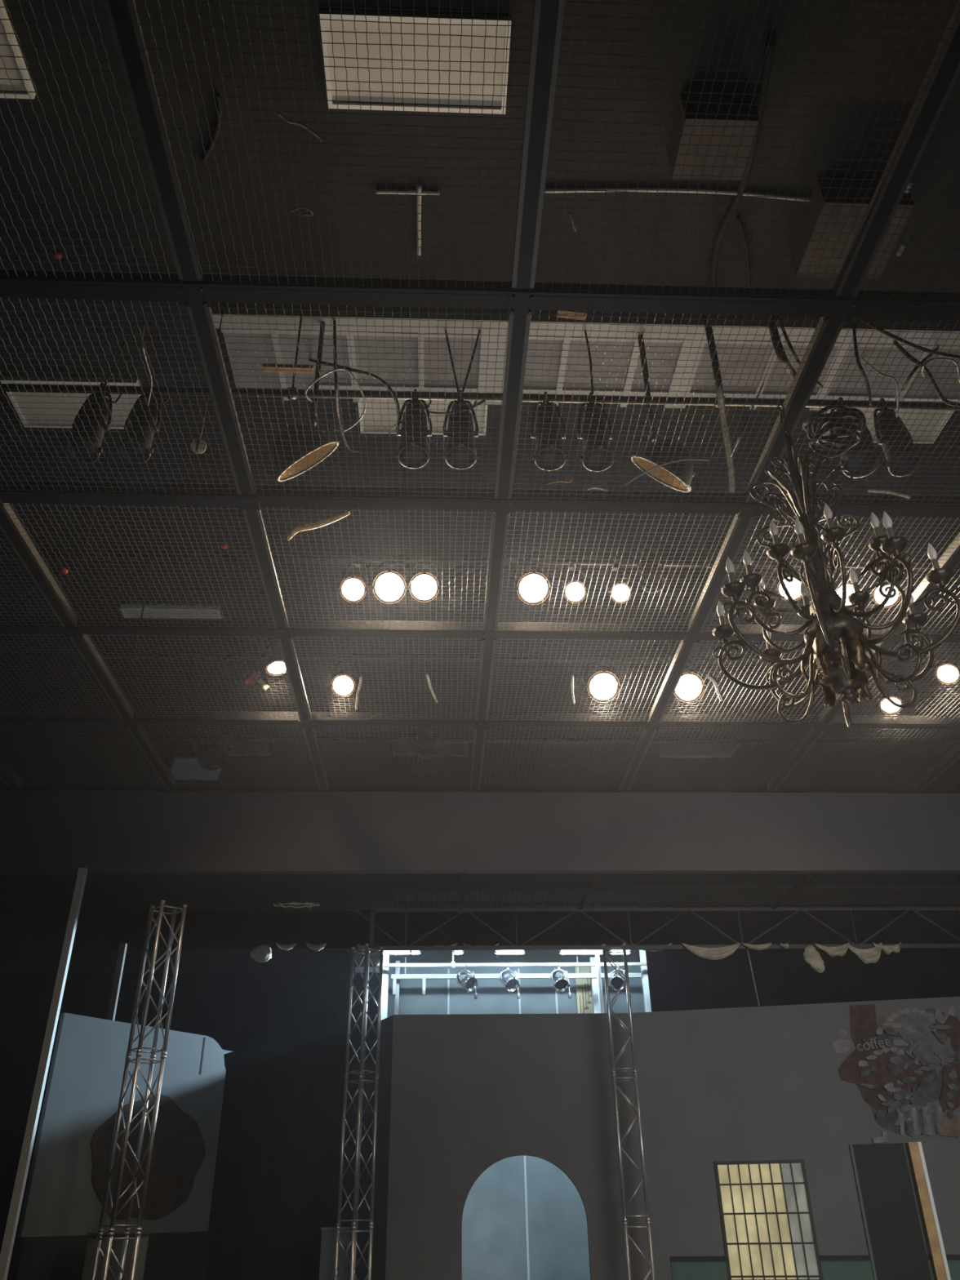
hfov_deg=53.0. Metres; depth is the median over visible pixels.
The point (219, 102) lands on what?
cable
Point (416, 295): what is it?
beam
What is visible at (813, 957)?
cloth bundle
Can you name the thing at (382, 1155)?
wall
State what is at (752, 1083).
wall
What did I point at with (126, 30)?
beam
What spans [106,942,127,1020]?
pole
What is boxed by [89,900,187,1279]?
truss tower
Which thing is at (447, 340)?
cable
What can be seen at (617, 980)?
spotlight
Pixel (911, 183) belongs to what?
scrap
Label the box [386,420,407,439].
cable
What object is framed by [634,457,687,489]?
disc
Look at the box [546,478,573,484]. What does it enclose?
scrap
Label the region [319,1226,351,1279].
cabinet
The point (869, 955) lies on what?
swag
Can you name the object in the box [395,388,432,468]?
spotlight
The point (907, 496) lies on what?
scrap
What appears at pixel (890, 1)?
mesh panel
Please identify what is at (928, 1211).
wooden post
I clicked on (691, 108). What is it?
ceiling box
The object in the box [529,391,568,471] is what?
spotlight
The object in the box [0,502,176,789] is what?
beam
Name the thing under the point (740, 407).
hanging cable
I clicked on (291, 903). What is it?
rope coil
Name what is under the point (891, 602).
spotlight
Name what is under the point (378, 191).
cable
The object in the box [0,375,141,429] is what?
ceiling light
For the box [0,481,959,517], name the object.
beam
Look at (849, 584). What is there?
spotlight
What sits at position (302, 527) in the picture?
sheath
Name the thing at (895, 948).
swag
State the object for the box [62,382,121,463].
spotlight
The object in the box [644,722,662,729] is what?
plate
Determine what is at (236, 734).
mesh panel
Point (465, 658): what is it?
pipe
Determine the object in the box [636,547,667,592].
spotlight
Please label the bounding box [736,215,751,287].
cable
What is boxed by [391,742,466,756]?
ceiling light
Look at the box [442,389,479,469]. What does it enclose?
spotlight
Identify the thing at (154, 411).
spotlight
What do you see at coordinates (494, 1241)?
wall
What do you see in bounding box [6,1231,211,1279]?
wall panel
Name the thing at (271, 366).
wooden board
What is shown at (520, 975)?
batten
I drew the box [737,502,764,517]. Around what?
plate
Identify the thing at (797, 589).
spotlight
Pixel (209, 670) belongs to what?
mesh panel
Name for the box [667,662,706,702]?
spotlight
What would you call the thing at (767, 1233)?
window
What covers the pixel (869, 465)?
spotlight
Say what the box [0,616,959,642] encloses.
beam
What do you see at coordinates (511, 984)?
spotlight
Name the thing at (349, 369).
cable
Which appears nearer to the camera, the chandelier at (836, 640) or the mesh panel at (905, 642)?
the chandelier at (836, 640)
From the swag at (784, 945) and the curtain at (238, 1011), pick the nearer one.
the swag at (784, 945)
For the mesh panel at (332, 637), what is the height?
0.016 m
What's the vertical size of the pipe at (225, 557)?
1.345 m
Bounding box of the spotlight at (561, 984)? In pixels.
[550,961,571,999]
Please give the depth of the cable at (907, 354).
6.83 m
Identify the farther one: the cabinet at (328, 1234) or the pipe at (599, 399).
the cabinet at (328, 1234)
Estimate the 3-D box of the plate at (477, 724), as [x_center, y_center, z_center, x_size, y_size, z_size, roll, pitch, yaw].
[0.013,0.893,10.067,0.150,0.028,0.150,1,-31,-2]
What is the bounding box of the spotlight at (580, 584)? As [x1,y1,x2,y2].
[561,556,588,603]
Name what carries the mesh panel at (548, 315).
attached to the beam at (548, 14)
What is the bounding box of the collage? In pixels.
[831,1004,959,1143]
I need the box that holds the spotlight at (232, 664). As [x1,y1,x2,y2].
[221,651,269,690]
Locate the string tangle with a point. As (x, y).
(278, 113)
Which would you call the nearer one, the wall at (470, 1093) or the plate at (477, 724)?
the plate at (477, 724)
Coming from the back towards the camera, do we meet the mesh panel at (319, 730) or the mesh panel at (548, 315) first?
the mesh panel at (319, 730)
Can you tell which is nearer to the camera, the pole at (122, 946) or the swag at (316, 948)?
the pole at (122, 946)
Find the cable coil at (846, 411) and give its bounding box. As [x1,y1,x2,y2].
[802,405,866,457]
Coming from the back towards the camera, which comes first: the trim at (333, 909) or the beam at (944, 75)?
the trim at (333, 909)
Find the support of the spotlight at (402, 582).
hanging from the pipe at (225, 557)
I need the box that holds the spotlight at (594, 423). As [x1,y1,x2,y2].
[577,392,617,471]
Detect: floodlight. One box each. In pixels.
[269,320,339,481]
[631,335,695,492]
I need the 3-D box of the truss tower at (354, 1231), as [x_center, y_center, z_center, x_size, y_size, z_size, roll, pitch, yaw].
[-1.359,5.688,10.759,0.390,4.420,0.390,-25,-38,35]
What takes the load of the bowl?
on the floodlight at (299, 468)
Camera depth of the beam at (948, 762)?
11.33 m
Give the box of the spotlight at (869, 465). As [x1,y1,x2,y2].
[829,397,882,478]
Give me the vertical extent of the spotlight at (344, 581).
0.664 m
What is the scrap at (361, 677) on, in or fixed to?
on the mesh panel at (332, 637)
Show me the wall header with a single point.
(42, 832)
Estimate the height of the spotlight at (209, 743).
0.643 m
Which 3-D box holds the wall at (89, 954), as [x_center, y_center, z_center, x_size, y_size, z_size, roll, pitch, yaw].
[-0.287,7.338,17.278,19.000,8.200,0.200,1,-31,-2]
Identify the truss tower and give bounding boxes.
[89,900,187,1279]
[333,942,383,1279]
[601,942,655,1279]
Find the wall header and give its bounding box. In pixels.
[0,790,959,874]
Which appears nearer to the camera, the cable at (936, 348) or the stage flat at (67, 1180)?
the cable at (936, 348)
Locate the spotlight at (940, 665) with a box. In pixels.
[922,653,959,684]
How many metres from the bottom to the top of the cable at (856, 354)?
1.622 m
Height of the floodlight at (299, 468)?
1.903 m
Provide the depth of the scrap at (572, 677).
9.51 m
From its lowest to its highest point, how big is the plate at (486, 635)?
0.028 m
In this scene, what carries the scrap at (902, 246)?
on the mesh panel at (956, 122)
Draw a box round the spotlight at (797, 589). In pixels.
[770,560,807,600]
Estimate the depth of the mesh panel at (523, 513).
7.65 m
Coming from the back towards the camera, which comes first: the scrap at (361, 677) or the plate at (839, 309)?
the scrap at (361, 677)
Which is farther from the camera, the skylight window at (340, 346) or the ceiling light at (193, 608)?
the ceiling light at (193, 608)
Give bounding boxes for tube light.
[383,951,411,954]
[409,951,420,954]
[453,950,463,954]
[494,950,515,954]
[513,950,524,954]
[559,950,602,954]
[608,950,631,954]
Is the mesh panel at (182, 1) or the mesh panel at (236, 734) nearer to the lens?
the mesh panel at (182, 1)
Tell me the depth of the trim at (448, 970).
16.39 m
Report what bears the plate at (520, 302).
attached to the beam at (416, 295)
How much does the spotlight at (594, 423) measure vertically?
0.749 m
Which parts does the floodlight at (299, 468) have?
hanging rod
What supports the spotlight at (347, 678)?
hanging from the pipe at (465, 658)
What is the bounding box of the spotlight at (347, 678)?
[329,653,358,697]
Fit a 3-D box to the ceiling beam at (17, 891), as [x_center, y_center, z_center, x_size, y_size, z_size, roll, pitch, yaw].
[0.472,3.121,12.007,16.800,0.040,1.600,1,-31,-2]
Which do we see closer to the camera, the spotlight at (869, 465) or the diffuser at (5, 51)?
the diffuser at (5, 51)
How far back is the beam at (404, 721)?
10.06 m
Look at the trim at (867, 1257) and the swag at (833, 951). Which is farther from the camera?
the swag at (833, 951)
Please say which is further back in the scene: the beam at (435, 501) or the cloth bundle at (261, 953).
the cloth bundle at (261, 953)
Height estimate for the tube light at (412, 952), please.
0.654 m
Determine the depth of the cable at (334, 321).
7.31 m
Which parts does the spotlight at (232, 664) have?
power cord, gel frame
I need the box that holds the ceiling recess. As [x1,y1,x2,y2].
[210,302,959,411]
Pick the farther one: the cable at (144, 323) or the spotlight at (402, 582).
the spotlight at (402, 582)
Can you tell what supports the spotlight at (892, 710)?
hanging from the pipe at (465, 658)
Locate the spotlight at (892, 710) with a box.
[875,657,904,714]
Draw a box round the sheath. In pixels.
[287,511,350,540]
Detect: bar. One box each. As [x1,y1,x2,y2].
[578,873,597,909]
[772,872,812,908]
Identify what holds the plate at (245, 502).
attached to the beam at (435, 501)
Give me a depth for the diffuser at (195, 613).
12.23 m
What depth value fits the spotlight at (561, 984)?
14.66 m
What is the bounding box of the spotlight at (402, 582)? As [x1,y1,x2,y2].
[370,554,408,604]
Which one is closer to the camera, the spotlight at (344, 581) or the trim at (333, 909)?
the spotlight at (344, 581)
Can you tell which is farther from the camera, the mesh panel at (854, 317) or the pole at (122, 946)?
the pole at (122, 946)
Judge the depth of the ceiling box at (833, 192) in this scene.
7.24 m
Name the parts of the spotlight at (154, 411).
power cord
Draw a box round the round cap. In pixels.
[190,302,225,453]
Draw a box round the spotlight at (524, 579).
[512,555,551,604]
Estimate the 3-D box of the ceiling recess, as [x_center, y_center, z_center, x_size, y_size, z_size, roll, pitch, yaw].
[1.564,-2.475,8.673,7.700,0.140,1.045,1,-31,-2]
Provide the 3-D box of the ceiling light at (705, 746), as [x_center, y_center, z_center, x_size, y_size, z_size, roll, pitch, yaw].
[3.650,1.808,16.032,1.220,0.060,0.610,1,-31,-2]
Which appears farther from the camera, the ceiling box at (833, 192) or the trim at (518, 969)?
the trim at (518, 969)
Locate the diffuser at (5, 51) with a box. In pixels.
[0,20,26,91]
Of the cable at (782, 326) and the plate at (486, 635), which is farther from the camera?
the plate at (486, 635)
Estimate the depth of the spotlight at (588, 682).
10.31 m
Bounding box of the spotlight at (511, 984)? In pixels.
[499,961,519,999]
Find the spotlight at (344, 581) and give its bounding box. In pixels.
[337,553,371,602]
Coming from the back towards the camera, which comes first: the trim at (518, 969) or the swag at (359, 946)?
the trim at (518, 969)
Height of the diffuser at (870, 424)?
0.030 m
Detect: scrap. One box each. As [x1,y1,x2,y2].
[290,205,314,216]
[355,675,362,709]
[426,673,438,702]
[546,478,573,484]
[568,212,576,231]
[571,675,574,703]
[586,486,608,491]
[706,674,722,701]
[866,488,911,498]
[894,242,906,256]
[904,179,914,193]
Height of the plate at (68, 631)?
0.028 m
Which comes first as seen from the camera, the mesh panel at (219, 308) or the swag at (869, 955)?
the mesh panel at (219, 308)
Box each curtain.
[0,972,378,1253]
[645,948,959,1012]
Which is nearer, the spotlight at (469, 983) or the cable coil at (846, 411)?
the cable coil at (846, 411)
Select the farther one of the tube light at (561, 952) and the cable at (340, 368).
the tube light at (561, 952)
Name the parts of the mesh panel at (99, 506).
plastic cap, plastic cap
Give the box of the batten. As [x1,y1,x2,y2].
[391,956,641,995]
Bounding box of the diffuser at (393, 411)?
[360,399,484,431]
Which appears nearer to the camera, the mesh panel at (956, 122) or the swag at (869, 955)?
the mesh panel at (956, 122)
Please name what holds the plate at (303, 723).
attached to the beam at (404, 721)
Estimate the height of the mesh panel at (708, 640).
0.016 m
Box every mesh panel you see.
[0,0,179,282]
[0,297,237,494]
[0,534,61,626]
[0,633,117,718]
[3,502,272,627]
[83,634,298,719]
[133,0,535,290]
[138,724,314,786]
[208,302,509,498]
[260,506,492,630]
[292,635,482,719]
[314,725,475,786]
[480,726,644,786]
[487,639,683,721]
[497,511,737,631]
[511,310,823,502]
[533,0,959,298]
[631,727,813,787]
[662,640,881,722]
[703,514,959,634]
[764,317,959,506]
[780,728,959,787]
[834,641,959,723]
[856,76,959,302]
[904,568,959,635]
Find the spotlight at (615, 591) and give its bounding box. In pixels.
[606,556,633,603]
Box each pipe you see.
[0,304,959,410]
[0,448,959,569]
[0,559,942,666]
[64,651,957,745]
[376,951,646,968]
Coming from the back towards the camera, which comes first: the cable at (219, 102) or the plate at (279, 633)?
the plate at (279, 633)
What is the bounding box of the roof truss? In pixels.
[355,906,959,951]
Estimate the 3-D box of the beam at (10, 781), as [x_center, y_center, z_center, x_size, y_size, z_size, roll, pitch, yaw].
[-5.305,-0.769,7.270,0.123,0.115,9.740,1,-31,-2]
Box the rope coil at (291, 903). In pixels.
[272,902,319,908]
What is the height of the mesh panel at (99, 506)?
0.038 m
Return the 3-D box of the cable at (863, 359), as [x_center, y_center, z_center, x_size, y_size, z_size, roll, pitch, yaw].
[3.127,-2.174,7.614,0.115,1.778,1.694,-15,-33,22]
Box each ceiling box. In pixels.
[666,93,759,180]
[789,177,914,277]
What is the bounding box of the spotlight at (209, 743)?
[193,732,232,770]
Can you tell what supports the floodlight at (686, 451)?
hanging from the ceiling
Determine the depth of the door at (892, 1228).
10.78 m
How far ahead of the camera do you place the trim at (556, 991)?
16.41 m
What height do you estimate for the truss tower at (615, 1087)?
4.420 m
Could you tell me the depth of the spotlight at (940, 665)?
10.18 m
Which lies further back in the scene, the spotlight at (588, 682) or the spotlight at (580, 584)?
the spotlight at (588, 682)
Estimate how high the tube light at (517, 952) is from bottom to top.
0.660 m
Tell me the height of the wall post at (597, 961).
5.200 m
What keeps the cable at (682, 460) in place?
on the mesh panel at (548, 315)
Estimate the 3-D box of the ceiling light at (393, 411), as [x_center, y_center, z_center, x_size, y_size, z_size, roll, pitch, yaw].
[-0.542,-2.191,9.176,1.220,0.060,0.610,1,-31,-2]
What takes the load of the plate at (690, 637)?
attached to the beam at (353, 630)
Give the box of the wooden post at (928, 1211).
[906,1142,951,1279]
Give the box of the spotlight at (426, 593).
[407,554,441,602]
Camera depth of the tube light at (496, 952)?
14.57 m
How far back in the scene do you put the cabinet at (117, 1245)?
9.00 m
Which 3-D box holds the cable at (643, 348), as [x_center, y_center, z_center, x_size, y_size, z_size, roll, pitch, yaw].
[1.360,-2.258,7.895,0.027,1.299,0.453,-9,-32,13]
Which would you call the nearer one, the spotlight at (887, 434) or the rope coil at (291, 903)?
the spotlight at (887, 434)
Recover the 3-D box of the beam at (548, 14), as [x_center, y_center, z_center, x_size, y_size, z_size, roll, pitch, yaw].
[0.135,-0.718,7.496,0.123,0.115,9.740,1,-31,-2]
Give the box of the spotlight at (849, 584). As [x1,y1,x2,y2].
[827,566,862,607]
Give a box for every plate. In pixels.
[60,626,83,637]
[176,281,210,306]
[235,494,260,510]
[272,628,292,639]
[297,720,314,728]
[473,720,488,728]
[480,630,498,640]
[491,498,513,514]
[507,289,536,314]
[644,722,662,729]
[683,632,703,643]
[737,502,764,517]
[822,297,858,321]
[881,634,904,644]
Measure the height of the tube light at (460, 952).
0.657 m
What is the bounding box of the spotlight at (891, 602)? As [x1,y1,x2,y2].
[863,560,900,607]
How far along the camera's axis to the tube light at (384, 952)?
14.51 m
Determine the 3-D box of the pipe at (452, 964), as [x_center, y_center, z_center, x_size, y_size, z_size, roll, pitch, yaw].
[0.806,4.727,15.039,4.810,0.760,0.095,1,-31,-2]
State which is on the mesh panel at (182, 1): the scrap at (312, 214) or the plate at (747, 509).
the scrap at (312, 214)
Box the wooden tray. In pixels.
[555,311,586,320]
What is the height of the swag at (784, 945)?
0.085 m
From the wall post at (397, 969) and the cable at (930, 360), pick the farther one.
the wall post at (397, 969)
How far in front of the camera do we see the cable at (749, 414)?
6.94 m
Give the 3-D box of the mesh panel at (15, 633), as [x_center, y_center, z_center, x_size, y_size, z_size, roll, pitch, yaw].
[-4.484,0.358,9.116,1.741,0.016,1.741,1,-31,-2]
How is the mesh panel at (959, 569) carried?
attached to the beam at (435, 501)
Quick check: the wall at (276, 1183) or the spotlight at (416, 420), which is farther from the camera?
the wall at (276, 1183)
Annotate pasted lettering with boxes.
[857,1037,891,1050]
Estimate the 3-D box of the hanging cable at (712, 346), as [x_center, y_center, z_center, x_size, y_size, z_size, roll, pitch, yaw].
[1.974,-2.130,8.019,0.092,1.425,1.570,-10,-32,14]
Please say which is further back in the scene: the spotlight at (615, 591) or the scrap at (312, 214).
the spotlight at (615, 591)
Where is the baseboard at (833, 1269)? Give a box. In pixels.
[671,1260,959,1279]
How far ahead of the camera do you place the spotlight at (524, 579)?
8.66 m
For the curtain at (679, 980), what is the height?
5.050 m
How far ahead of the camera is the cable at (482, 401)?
6.95 m
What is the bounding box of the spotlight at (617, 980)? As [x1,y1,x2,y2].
[608,960,631,998]
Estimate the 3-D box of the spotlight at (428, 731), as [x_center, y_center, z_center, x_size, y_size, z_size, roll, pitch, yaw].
[-0.689,1.326,12.257,0.254,0.522,0.706,1,-31,-2]
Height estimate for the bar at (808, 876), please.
0.050 m
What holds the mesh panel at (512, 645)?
attached to the beam at (944, 75)
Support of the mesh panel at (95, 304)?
attached to the beam at (10, 529)
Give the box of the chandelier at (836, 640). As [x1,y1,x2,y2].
[711,404,959,728]
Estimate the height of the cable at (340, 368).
1.723 m
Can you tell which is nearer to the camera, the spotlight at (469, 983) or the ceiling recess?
the ceiling recess
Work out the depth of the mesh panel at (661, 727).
10.99 m
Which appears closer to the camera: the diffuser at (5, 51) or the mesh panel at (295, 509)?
the diffuser at (5, 51)
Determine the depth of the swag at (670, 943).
12.47 m
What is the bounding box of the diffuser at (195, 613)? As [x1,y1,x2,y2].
[124,609,218,618]
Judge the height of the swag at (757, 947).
0.105 m
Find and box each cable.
[102,341,125,404]
[141,323,152,404]
[200,93,222,164]
[304,367,366,431]
[308,358,400,426]
[333,320,359,452]
[374,188,439,195]
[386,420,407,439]
[416,183,422,255]
[429,399,484,414]
[444,329,459,391]
[462,329,480,391]
[545,187,810,201]
[584,331,593,394]
[624,458,709,485]
[640,334,651,405]
[706,324,735,493]
[709,32,777,286]
[728,382,764,457]
[730,315,744,463]
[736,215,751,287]
[746,949,759,1005]
[766,315,796,380]
[777,315,822,386]
[852,324,872,405]
[856,317,959,359]
[862,358,899,417]
[893,340,959,407]
[902,346,938,391]
[921,357,959,382]
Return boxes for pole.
[0,867,88,1279]
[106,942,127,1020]
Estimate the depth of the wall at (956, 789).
17.69 m
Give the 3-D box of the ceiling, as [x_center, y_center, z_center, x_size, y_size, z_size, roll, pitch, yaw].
[0.006,-0.660,12.029,19.000,0.200,24.000,1,-31,-2]
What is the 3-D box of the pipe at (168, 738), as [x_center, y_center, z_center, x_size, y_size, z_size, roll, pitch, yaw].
[0.555,0.775,12.949,11.800,1.345,0.086,1,-31,-2]
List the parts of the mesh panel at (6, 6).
plastic cap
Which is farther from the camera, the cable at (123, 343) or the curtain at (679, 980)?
the curtain at (679, 980)
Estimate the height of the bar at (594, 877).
0.050 m
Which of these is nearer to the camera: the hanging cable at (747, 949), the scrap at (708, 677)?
the scrap at (708, 677)
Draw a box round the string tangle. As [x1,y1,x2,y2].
[276,111,324,142]
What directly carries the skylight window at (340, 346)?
attached to the ceiling
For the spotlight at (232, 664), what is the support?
hanging from the pipe at (465, 658)
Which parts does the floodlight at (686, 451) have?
hanging rod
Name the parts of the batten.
rail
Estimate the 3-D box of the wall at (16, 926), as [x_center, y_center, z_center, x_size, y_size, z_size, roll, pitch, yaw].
[-8.031,2.878,9.551,0.200,8.200,24.000,1,-31,-2]
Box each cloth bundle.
[248,944,271,962]
[803,944,825,973]
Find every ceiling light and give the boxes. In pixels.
[0,0,35,98]
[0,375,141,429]
[119,604,222,618]
[319,8,511,114]
[357,390,487,435]
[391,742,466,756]
[659,743,739,757]
[816,395,959,444]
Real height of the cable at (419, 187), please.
0.036 m
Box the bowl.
[280,442,335,478]
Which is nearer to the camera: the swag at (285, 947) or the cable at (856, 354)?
the cable at (856, 354)
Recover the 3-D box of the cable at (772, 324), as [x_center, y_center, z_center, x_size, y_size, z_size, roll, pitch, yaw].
[2.341,-2.404,7.458,0.186,1.542,1.052,-14,-33,21]
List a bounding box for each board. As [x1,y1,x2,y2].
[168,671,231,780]
[262,364,313,373]
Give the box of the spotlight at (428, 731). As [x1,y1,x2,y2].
[415,726,435,758]
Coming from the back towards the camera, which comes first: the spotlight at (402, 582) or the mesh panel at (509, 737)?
the mesh panel at (509, 737)
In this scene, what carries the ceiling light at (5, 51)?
attached to the ceiling
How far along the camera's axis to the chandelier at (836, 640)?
5.24 m
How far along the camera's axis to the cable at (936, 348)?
7.21 m
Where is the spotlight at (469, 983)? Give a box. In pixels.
[456,961,478,999]
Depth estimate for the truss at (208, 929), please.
12.56 m
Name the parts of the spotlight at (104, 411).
power cord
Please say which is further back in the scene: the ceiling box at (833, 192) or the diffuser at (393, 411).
the diffuser at (393, 411)
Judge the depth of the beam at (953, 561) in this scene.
9.91 m
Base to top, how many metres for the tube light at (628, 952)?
0.666 m
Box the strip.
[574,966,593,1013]
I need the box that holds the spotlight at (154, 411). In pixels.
[115,383,170,463]
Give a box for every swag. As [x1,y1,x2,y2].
[275,942,296,950]
[306,942,326,951]
[356,943,364,951]
[632,942,671,951]
[681,942,740,959]
[741,942,771,950]
[779,942,788,948]
[813,942,849,956]
[845,942,881,964]
[871,942,902,954]
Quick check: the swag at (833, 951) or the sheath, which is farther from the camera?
the swag at (833, 951)
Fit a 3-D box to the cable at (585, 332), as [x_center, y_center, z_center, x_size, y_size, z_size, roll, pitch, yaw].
[0.882,-2.296,7.818,0.028,1.299,0.537,-5,-31,7]
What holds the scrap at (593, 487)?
on the mesh panel at (548, 315)
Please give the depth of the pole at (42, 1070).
9.49 m
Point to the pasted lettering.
(874, 1038)
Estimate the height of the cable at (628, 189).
0.032 m
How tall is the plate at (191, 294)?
0.028 m
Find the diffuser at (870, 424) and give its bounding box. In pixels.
[822,408,949,439]
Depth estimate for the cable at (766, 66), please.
7.03 m
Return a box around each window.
[222,333,959,410]
[714,1159,823,1279]
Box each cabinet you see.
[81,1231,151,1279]
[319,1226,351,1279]
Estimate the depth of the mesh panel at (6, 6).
4.68 m
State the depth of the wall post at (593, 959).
15.73 m
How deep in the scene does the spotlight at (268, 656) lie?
9.87 m
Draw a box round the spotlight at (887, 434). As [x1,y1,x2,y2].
[873,398,923,476]
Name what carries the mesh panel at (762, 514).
attached to the beam at (953, 561)
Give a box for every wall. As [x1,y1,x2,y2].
[0,777,38,974]
[24,910,355,974]
[205,1022,377,1279]
[355,965,644,1279]
[371,1014,393,1279]
[385,1013,650,1279]
[627,996,959,1279]
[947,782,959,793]
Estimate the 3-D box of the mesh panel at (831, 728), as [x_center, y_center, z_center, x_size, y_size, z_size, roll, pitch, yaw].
[4.509,1.367,11.053,1.741,0.016,1.741,1,-31,-2]
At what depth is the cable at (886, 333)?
6.42 m
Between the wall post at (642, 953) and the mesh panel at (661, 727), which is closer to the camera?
the mesh panel at (661, 727)
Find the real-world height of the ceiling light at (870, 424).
0.060 m
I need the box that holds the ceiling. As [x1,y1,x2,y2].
[0,0,959,793]
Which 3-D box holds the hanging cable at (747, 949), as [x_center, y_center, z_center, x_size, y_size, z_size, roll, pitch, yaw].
[3.509,4.134,12.562,0.084,1.204,0.016,1,-31,-2]
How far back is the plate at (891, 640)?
8.66 m
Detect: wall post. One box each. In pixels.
[381,954,389,1020]
[394,960,399,1014]
[589,956,604,1013]
[595,954,603,1013]
[639,950,651,1012]
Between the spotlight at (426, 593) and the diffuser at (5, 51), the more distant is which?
the spotlight at (426, 593)
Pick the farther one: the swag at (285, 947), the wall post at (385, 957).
the wall post at (385, 957)
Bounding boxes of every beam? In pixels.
[0,269,959,319]
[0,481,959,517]
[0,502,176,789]
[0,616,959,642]
[0,709,959,728]
[0,757,21,788]
[0,873,959,910]
[102,0,328,789]
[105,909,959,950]
[470,0,564,790]
[618,0,959,790]
[765,533,959,791]
[911,738,959,791]
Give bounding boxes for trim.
[247,909,370,911]
[355,948,639,966]
[447,968,449,1014]
[517,968,529,1279]
[553,968,558,1013]
[670,1254,959,1262]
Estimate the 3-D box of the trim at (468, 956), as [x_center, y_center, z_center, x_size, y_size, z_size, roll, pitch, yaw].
[0.454,5.465,16.726,5.200,0.360,0.110,1,-31,-2]
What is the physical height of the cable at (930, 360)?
1.829 m
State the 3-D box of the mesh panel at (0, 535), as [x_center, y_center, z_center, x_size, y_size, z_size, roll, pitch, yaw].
[-4.410,-0.568,7.557,1.741,0.016,1.741,1,-31,-2]
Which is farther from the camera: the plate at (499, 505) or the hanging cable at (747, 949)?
the hanging cable at (747, 949)
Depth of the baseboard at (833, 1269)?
10.66 m
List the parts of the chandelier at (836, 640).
bulb, bulb, bulb, bulb, arm, bulb, arm, bulb, arm, crown, crown, arm, crown, crown, arm, crown, arm, bulb, crown rod, bulb, crown, crown rod, arm, crown, crown, crown rod, crown, crown rod, bulb, arm, bulb, arm, arm, arm, bulb, arm, arm, bulb, arm, bulb, arm, bulb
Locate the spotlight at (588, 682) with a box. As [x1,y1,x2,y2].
[582,654,621,702]
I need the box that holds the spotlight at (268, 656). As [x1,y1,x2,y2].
[264,635,287,675]
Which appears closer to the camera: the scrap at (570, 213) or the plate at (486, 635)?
the scrap at (570, 213)

